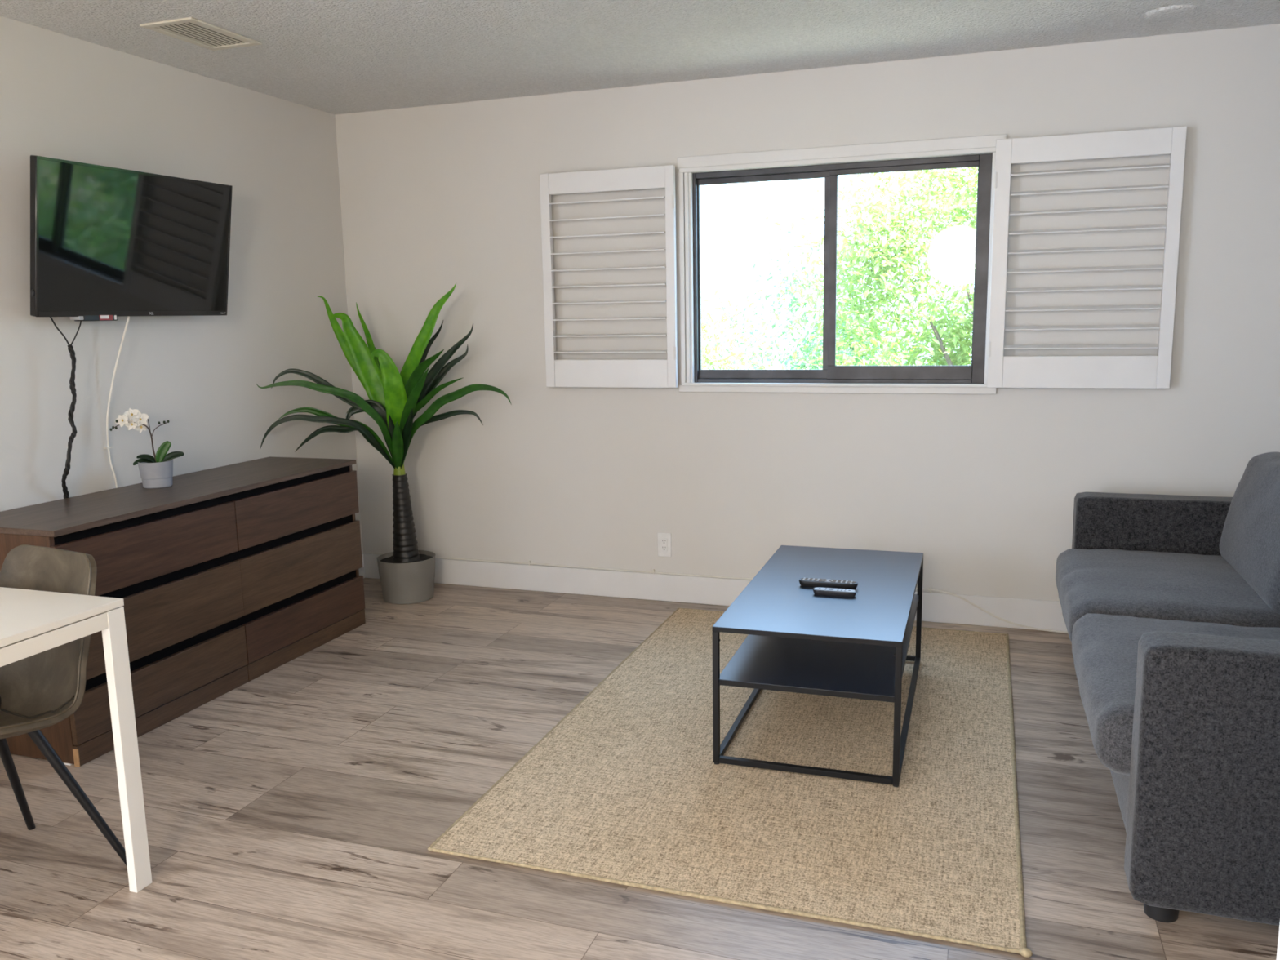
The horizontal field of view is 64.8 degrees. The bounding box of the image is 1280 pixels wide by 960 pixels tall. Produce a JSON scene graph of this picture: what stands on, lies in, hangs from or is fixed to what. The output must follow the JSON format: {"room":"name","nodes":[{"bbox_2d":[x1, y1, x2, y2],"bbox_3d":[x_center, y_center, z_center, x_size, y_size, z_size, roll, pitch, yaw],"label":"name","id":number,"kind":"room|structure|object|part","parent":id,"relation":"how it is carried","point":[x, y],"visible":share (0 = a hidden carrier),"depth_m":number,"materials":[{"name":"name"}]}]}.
{"room":"living room","nodes":[
{"label":"living room","id":0,"kind":"room"},
{"bbox_2d":[0,15,363,553],"bbox_3d":[-2.826,-0.094,1.993,0.140,2.462,7.400,2,10,19],"label":"wall","id":1,"kind":"structure","parent":0,"point":[64,97],"depth_m":4.21,"materials":[{"name":"paint"}]},
{"bbox_2d":[103,315,130,488],"bbox_3d":[-2.026,-0.174,3.956,0.145,0.961,0.036,-6,11,-28],"label":"cable","id":2,"kind":"object","parent":1,"relation":"attached to","point":[108,447],"visible":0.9,"depth_m":3.91,"materials":[{"name":"white plastic"}]},
{"bbox_2d":[30,155,232,316],"bbox_3d":[-1.959,-0.905,3.891,0.196,0.540,0.914,2,10,21],"label":"television","id":3,"kind":"object","parent":1,"relation":"attached to","point":[104,240],"visible":1,"depth_m":3.79,"materials":[{"name":"black glass"}]},
{"bbox_3d":[-1.922,-0.904,3.880,0.030,0.542,0.907,12,13,19],"label":"casing","id":4,"kind":"part","parent":3,"relation":"part of","materials":[{"name":"black plastic"}]},
{"bbox_2d":[49,316,81,498],"bbox_3d":[-2.070,-0.077,3.709,0.129,1.052,0.103,-5,10,-25],"label":"cable","id":5,"kind":"object","parent":3,"relation":"hanging from","point":[70,348],"visible":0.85,"depth_m":3.67,"materials":[{"name":"black plastic"}]},
{"bbox_2d":[69,315,117,321],"bbox_3d":[-2.032,-0.603,3.757,0.052,0.022,0.173,2,10,19],"label":"box","id":6,"kind":"object","parent":3,"relation":"attached to","point":[85,317],"visible":0.94,"depth_m":3.73,"materials":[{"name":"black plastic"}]},
{"bbox_2d":[358,553,364,577],"bbox_3d":[-2.352,0.872,3.244,0.014,0.137,5.036,2,10,19],"label":"baseboard","id":7,"kind":"structure","parent":1,"relation":"attached to","point":[362,572],"depth_m":5.57,"materials":[{"name":"white paint"}]},
{"bbox_2d":[0,577,1279,959],"bbox_3d":[-0.553,1.255,1.428,4.900,0.100,7.680,2,10,19],"label":"floor","id":8,"kind":"structure","parent":0,"point":[295,812],"depth_m":2.83,"materials":[{"name":"laminate"}]},
{"bbox_2d":[0,544,127,866],"bbox_3d":[-1.643,0.626,2.514,0.468,0.839,0.521,4,11,28],"label":"dining chair","id":9,"kind":"object","parent":8,"relation":"on","point":[40,691],"visible":0.84,"depth_m":2.63,"materials":[{"name":"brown leather"}]},
{"bbox_3d":[-1.706,0.799,2.743,0.027,0.428,0.218,-4,10,-16],"label":"leg","id":10,"kind":"part","parent":9,"relation":"part of","materials":[{"name":"black metal"}]},
{"bbox_3d":[-1.436,0.818,2.596,0.218,0.428,0.027,-4,10,-16],"label":"leg","id":11,"kind":"part","parent":9,"relation":"part of","materials":[{"name":"black metal"}]},
{"bbox_2d":[0,586,151,893],"bbox_3d":[-1.807,0.744,2.059,0.745,0.750,1.250,2,10,19],"label":"dining table","id":12,"kind":"object","parent":8,"relation":"on","point":[33,622],"visible":1,"depth_m":2.45,"materials":[{"name":"beige laminate"}]},
{"bbox_3d":[-1.273,0.672,2.503,0.025,0.730,0.049,2,10,19],"label":"leg","id":13,"kind":"part","parent":12,"relation":"part of","materials":[{"name":"white wood"}]},
{"bbox_2d":[0,456,365,767],"bbox_3d":[-1.782,0.409,4.024,0.480,0.780,1.601,2,10,19],"label":"dresser","id":14,"kind":"object","parent":8,"relation":"on","point":[225,576],"visible":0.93,"depth_m":3.80,"materials":[{"name":"brown wood"}]},
{"bbox_3d":[-2.050,0.540,3.292,0.456,0.754,0.018,2,10,19],"label":"panel","id":15,"kind":"part","parent":14,"relation":"part of","materials":[{"name":"brown wood"}]},
{"bbox_3d":[-1.701,0.242,3.538,0.020,0.196,0.798,2,10,19],"label":"drawer","id":16,"kind":"part","parent":14,"relation":"part of","materials":[{"name":"brown wood"}]},
{"bbox_2d":[109,408,184,488],"bbox_3d":[-1.907,-0.126,3.921,0.126,0.313,0.232,7,12,40],"label":"potted orchid","id":17,"kind":"object","parent":14,"relation":"on","point":[156,472],"visible":1,"depth_m":3.91,"materials":[{"name":"grey ceramic"}]},
{"bbox_3d":[-1.987,-0.227,3.870,0.052,0.049,0.014,-1,9,-2],"label":"flower","id":18,"kind":"part","parent":17,"relation":"part of","materials":[{"name":"white plant"}]},
{"bbox_3d":[-1.954,-0.254,3.880,0.054,0.046,0.029,-5,10,-25],"label":"flower","id":19,"kind":"part","parent":17,"relation":"part of","materials":[{"name":"white plant"}]},
{"bbox_3d":[-1.957,-0.215,3.887,0.053,0.046,0.012,-4,10,-20],"label":"flower","id":20,"kind":"part","parent":17,"relation":"part of","materials":[{"name":"white plant"}]},
{"bbox_3d":[-1.954,-0.141,3.903,0.151,0.171,0.009,-6,10,-27],"label":"stem","id":21,"kind":"part","parent":17,"relation":"part of","materials":[{"name":"brown plant"}]},
{"bbox_3d":[-1.929,-0.236,3.897,0.013,0.055,0.062,8,13,43],"label":"flower","id":22,"kind":"part","parent":17,"relation":"part of","materials":[{"name":"white plant"}]},
{"bbox_3d":[-1.930,-0.202,3.904,0.020,0.042,0.046,6,12,37],"label":"flower","id":23,"kind":"part","parent":17,"relation":"part of","materials":[{"name":"white plant"}]},
{"bbox_3d":[-1.892,-0.025,3.953,0.126,0.102,0.126,2,10,19],"label":"pot","id":24,"kind":"part","parent":17,"relation":"part of","materials":[{"name":"grey ceramic"}]},
{"bbox_3d":[-1.692,0.714,3.614,0.020,0.158,0.798,2,10,19],"label":"drawer","id":25,"kind":"part","parent":14,"relation":"part of","materials":[{"name":"brown wood"}]},
{"bbox_3d":[-1.696,0.486,3.578,0.020,0.222,0.800,2,10,19],"label":"drawer","id":26,"kind":"part","parent":14,"relation":"part of","materials":[{"name":"brown wood"}]},
{"bbox_3d":[-1.786,0.409,4.025,0.432,0.740,1.564,2,10,19],"label":"frame","id":27,"kind":"part","parent":14,"relation":"part of","materials":[{"name":"brown wood"}]},
{"bbox_3d":[-1.440,0.116,4.285,0.020,0.196,0.798,2,10,19],"label":"drawer","id":28,"kind":"part","parent":14,"relation":"part of","materials":[{"name":"brown wood"}]},
{"bbox_3d":[-1.436,0.360,4.324,0.020,0.222,0.800,2,10,19],"label":"drawer","id":29,"kind":"part","parent":14,"relation":"part of","materials":[{"name":"brown wood"}]},
{"bbox_3d":[-1.431,0.588,4.362,0.020,0.158,0.798,2,10,19],"label":"drawer","id":30,"kind":"part","parent":14,"relation":"part of","materials":[{"name":"brown wood"}]},
{"bbox_3d":[-1.535,0.290,4.766,0.456,0.754,0.018,2,10,19],"label":"panel","id":31,"kind":"part","parent":14,"relation":"part of","materials":[{"name":"brown wood"}]},
{"bbox_2d":[256,283,511,604],"bbox_3d":[-1.218,-0.169,5.018,1.170,1.580,0.513,-2,9,-7],"label":"potted palm","id":32,"kind":"object","parent":8,"relation":"on","point":[406,573],"visible":1,"depth_m":4.96,"materials":[{"name":"plant"}]},
{"bbox_2d":[377,550,435,604],"bbox_3d":[-1.190,0.497,5.169,0.293,0.216,0.293,2,10,19],"label":"planter","id":33,"kind":"object","parent":32,"relation":"attached to","point":[408,579],"depth_m":5.07,"materials":[{"name":"grey ceramic"}]},
{"bbox_2d":[427,608,1032,957],"bbox_3d":[0.522,0.831,3.548,1.517,0.019,2.348,2,10,19],"label":"area rug","id":34,"kind":"object","parent":8,"relation":"on","point":[627,788],"visible":0.77,"depth_m":2.95,"materials":[{"name":"carpet"}]},
{"bbox_2d":[711,545,923,786],"bbox_3d":[0.677,0.593,3.593,0.569,0.450,1.148,2,10,18],"label":"coffee table","id":35,"kind":"object","parent":34,"relation":"on","point":[798,640],"visible":0.99,"depth_m":3.27,"materials":[{"name":"black metal"}]},
{"bbox_3d":[0.238,0.677,3.152,0.019,0.428,0.019,2,10,18],"label":"leg","id":36,"kind":"part","parent":35,"relation":"part of","materials":[{"name":"black metal"}]},
{"bbox_3d":[0.420,0.791,3.713,0.019,0.018,1.110,2,10,18],"label":"rail","id":37,"kind":"part","parent":35,"relation":"part of","materials":[{"name":"black metal"}]},
{"bbox_3d":[0.503,0.889,3.099,0.531,0.018,0.019,2,10,18],"label":"rail","id":38,"kind":"part","parent":35,"relation":"part of","materials":[{"name":"black metal"}]},
{"bbox_3d":[0.674,0.379,3.558,0.569,0.014,1.148,2,10,18],"label":"frame","id":39,"kind":"part","parent":35,"relation":"part of","materials":[{"name":"black metal"}]},
{"bbox_2d":[718,594,919,697],"bbox_3d":[0.676,0.538,3.584,0.545,0.002,1.140,2,10,18],"label":"shelf","id":40,"kind":"object","parent":35,"relation":"attached to","point":[797,665],"depth_m":3.23,"materials":[{"name":"black metal"}]},
{"bbox_3d":[0.677,0.548,3.586,0.545,0.017,1.140,2,10,18],"label":"shelf frame","id":41,"kind":"part","parent":35,"relation":"part of","materials":[{"name":"black metal"}]},
{"bbox_2d":[799,577,857,589],"bbox_3d":[0.658,0.362,3.530,0.205,0.024,0.046,2,10,20],"label":"remote control","id":42,"kind":"object","parent":35,"relation":"on","point":[807,582],"visible":1,"depth_m":3.51,"materials":[{"name":"black plastic"}]},
{"bbox_3d":[0.658,0.352,3.528,0.191,0.001,0.037,2,10,20],"label":"plate","id":43,"kind":"part","parent":42,"relation":"part of","materials":[{"name":"black plastic"}]},
{"bbox_2d":[813,586,856,596],"bbox_3d":[0.661,0.380,3.430,0.146,0.020,0.040,2,10,19],"label":"remote control","id":44,"kind":"object","parent":35,"relation":"on","point":[819,591],"visible":1,"depth_m":3.42,"materials":[{"name":"plastic"}]},
{"bbox_3d":[0.661,0.372,3.429,0.136,0.001,0.032,2,10,19],"label":"plate","id":45,"kind":"part","parent":44,"relation":"part of","materials":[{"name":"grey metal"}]},
{"bbox_3d":[0.760,0.696,2.979,0.019,0.428,0.019,2,10,18],"label":"leg","id":46,"kind":"part","parent":35,"relation":"part of","materials":[{"name":"black metal"}]},
{"bbox_3d":[0.942,0.809,3.541,0.019,0.018,1.110,2,10,18],"label":"rail","id":47,"kind":"part","parent":35,"relation":"part of","materials":[{"name":"black metal"}]},
{"bbox_3d":[0.860,0.711,4.155,0.531,0.018,0.019,2,10,18],"label":"rail","id":48,"kind":"part","parent":35,"relation":"part of","materials":[{"name":"black metal"}]},
{"bbox_3d":[1.117,0.518,4.036,0.019,0.428,0.019,2,10,18],"label":"leg","id":49,"kind":"part","parent":35,"relation":"part of","materials":[{"name":"black metal"}]},
{"bbox_2d":[1055,452,1279,925],"bbox_3d":[1.865,0.445,3.101,1.010,0.874,2.111,2,10,19],"label":"sofa","id":50,"kind":"object","parent":8,"relation":"on","point":[1170,604],"visible":1,"depth_m":2.33,"materials":[{"name":"grey fabric"}]},
{"bbox_3d":[2.211,0.368,4.016,0.912,0.603,0.157,2,10,19],"label":"arm","id":51,"kind":"part","parent":50,"relation":"part of"},
{"bbox_2d":[1055,548,1279,642],"bbox_3d":[1.919,0.435,3.564,0.809,0.230,0.918,2,10,19],"label":"seat cushion","id":52,"kind":"object","parent":50,"relation":"on","point":[1185,584],"depth_m":3.41,"materials":[{"name":"grey fabric"}]},
{"bbox_2d":[1071,613,1279,775],"bbox_3d":[1.625,0.586,2.730,0.808,0.207,0.936,2,10,19],"label":"seat cushion","id":53,"kind":"object","parent":50,"relation":"on","point":[1104,646],"depth_m":2.88,"materials":[{"name":"grey fabric"}]},
{"bbox_3d":[1.575,0.678,2.193,0.911,0.627,0.156,2,10,19],"label":"arm","id":54,"kind":"part","parent":50,"relation":"part of"},
{"bbox_2d":[1219,452,1279,614],"bbox_3d":[2.212,0.181,3.418,0.302,0.468,0.950,2,10,19],"label":"cushion","id":55,"kind":"object","parent":50,"relation":"on","point":[1250,522],"depth_m":3.43,"materials":[{"name":"grey fabric"}]},
{"bbox_2d":[0,0,1279,115],"bbox_3d":[-0.600,-1.298,1.012,4.900,0.150,7.680,2,10,19],"label":"ceiling","id":56,"kind":"structure","parent":0,"point":[335,57],"depth_m":3.84,"materials":[{"name":"white paint"}]},
{"bbox_2d":[139,17,262,50],"bbox_3d":[-1.610,-1.640,3.718,0.232,0.008,0.366,2,10,19],"label":"ceiling vent","id":57,"kind":"object","parent":56,"relation":"in","point":[193,30],"visible":1,"depth_m":3.70,"materials":[{"name":"beige metal"}]},
{"bbox_2d":[1142,4,1199,22],"bbox_3d":[1.929,-1.695,3.671,0.180,0.012,0.180,2,10,19],"label":"ceiling plate","id":58,"kind":"object","parent":56,"relation":"attached to","point":[1169,13],"visible":1,"depth_m":3.64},
{"bbox_2d":[335,23,1279,600],"bbox_3d":[0.651,-0.604,4.737,4.900,2.462,0.140,2,10,19],"label":"wall","id":59,"kind":"structure","parent":0,"point":[434,198],"depth_m":4.64,"materials":[{"name":"paint"}]},
{"bbox_2d":[539,164,677,387],"bbox_3d":[-0.149,-0.952,4.813,0.674,1.017,0.043,2,10,19],"label":"window shutter","id":60,"kind":"object","parent":59,"relation":"attached to","point":[608,373],"visible":1,"depth_m":4.80,"materials":[{"name":"white paint"}]},
{"bbox_3d":[-0.157,-1.405,4.739,0.581,0.098,0.024,2,10,19],"label":"rail","id":61,"kind":"part","parent":60,"relation":"part of","materials":[{"name":"white paint"}]},
{"bbox_3d":[-0.141,-0.516,4.884,0.581,0.133,0.024,2,10,19],"label":"rail","id":62,"kind":"part","parent":60,"relation":"part of","materials":[{"name":"white paint"}]},
{"bbox_2d":[657,532,671,556],"bbox_3d":[0.120,0.321,4.998,0.070,0.120,0.010,2,10,19],"label":"wall outlet","id":63,"kind":"object","parent":59,"relation":"attached to","point":[664,539],"visible":1,"depth_m":5.00,"materials":[{"name":"white plastic"}]},
{"bbox_2d":[661,537,667,551],"bbox_3d":[0.120,0.321,4.995,0.033,0.066,0.003,2,10,19],"label":"socket","id":64,"kind":"object","parent":63,"relation":"attached to","point":[664,540],"depth_m":4.99,"materials":[{"name":"white plastic"}]},
{"bbox_2d":[363,553,1067,631],"bbox_3d":[0.647,0.556,4.851,4.620,0.137,0.014,2,10,19],"label":"baseboard","id":65,"kind":"structure","parent":59,"relation":"attached to","point":[940,607],"depth_m":5.03,"materials":[{"name":"white paint"}]},
{"bbox_2d":[366,551,1067,633],"bbox_3d":[0.273,0.532,4.975,3.771,0.158,0.046,2,10,20],"label":"cable","id":66,"kind":"object","parent":59,"relation":"attached to","point":[529,562],"visible":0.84,"depth_m":5.00,"materials":[{"name":"white plastic"}]},
{"bbox_2d":[677,133,1006,394],"bbox_3d":[0.868,-0.936,4.551,1.435,1.082,0.109,2,10,19],"label":"window","id":67,"kind":"structure","parent":59,"relation":"in","point":[833,379],"depth_m":4.53,"materials":[{"name":"white wood"}]},
{"bbox_3d":[0.571,-0.935,4.687,0.619,0.925,0.020,2,10,19],"label":"fixed sash","id":68,"kind":"part","parent":67,"relation":"part of","materials":[{"name":"clear glass"}]},
{"bbox_3d":[1.153,-0.909,4.463,0.632,0.925,0.022,2,10,19],"label":"sliding sash","id":69,"kind":"part","parent":67,"relation":"part of","materials":[{"name":"clear glass"}]},
{"bbox_2d":[986,126,1186,388],"bbox_3d":[1.812,-0.889,4.139,0.703,1.021,0.042,2,10,19],"label":"window shutter","id":70,"kind":"object","parent":59,"relation":"attached to","point":[1153,371],"visible":1,"depth_m":4.13,"materials":[{"name":"white paint"}]},
{"bbox_3d":[1.826,-0.450,4.208,0.590,0.133,0.024,2,10,19],"label":"rail","id":71,"kind":"part","parent":70,"relation":"part of","materials":[{"name":"white paint"}]},
{"bbox_3d":[1.810,-1.343,4.063,0.590,0.100,0.024,2,10,19],"label":"rail","id":72,"kind":"part","parent":70,"relation":"part of","materials":[{"name":"white paint"}]},
{"bbox_2d":[1275,923,1279,959],"bbox_3d":[1.016,0.079,0.504,1.138,2.462,0.130,2,10,19],"label":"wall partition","id":73,"kind":"structure","parent":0,"point":[1278,941],"depth_m":0.80,"materials":[{"name":"paint"}]},
{"label":"outside","id":74,"kind":"structure","parent":0,"visible":0},
{"bbox_3d":[19.420,-1.590,35.644,100.000,0.200,69.700,2,10,19],"label":"ground","id":75,"kind":"structure","parent":74,"visible":0},
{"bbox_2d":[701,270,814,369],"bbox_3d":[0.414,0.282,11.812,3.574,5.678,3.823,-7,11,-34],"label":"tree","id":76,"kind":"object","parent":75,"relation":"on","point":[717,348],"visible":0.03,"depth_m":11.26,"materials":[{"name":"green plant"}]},
{"bbox_2d":[702,222,972,369],"bbox_3d":[2.950,-0.645,15.815,6.576,6.481,4.894,1,9,12],"label":"tree","id":77,"kind":"object","parent":75,"relation":"on","point":[805,353],"visible":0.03,"depth_m":15.47,"materials":[{"name":"green plant"}]},
{"bbox_2d":[742,166,977,369],"bbox_3d":[4.260,-1.188,11.330,6.745,7.385,5.520,-3,9,-9],"label":"tree","id":78,"kind":"object","parent":75,"relation":"on","point":[878,270],"visible":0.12,"depth_m":11.43,"materials":[{"name":"green plant"}]}
]}

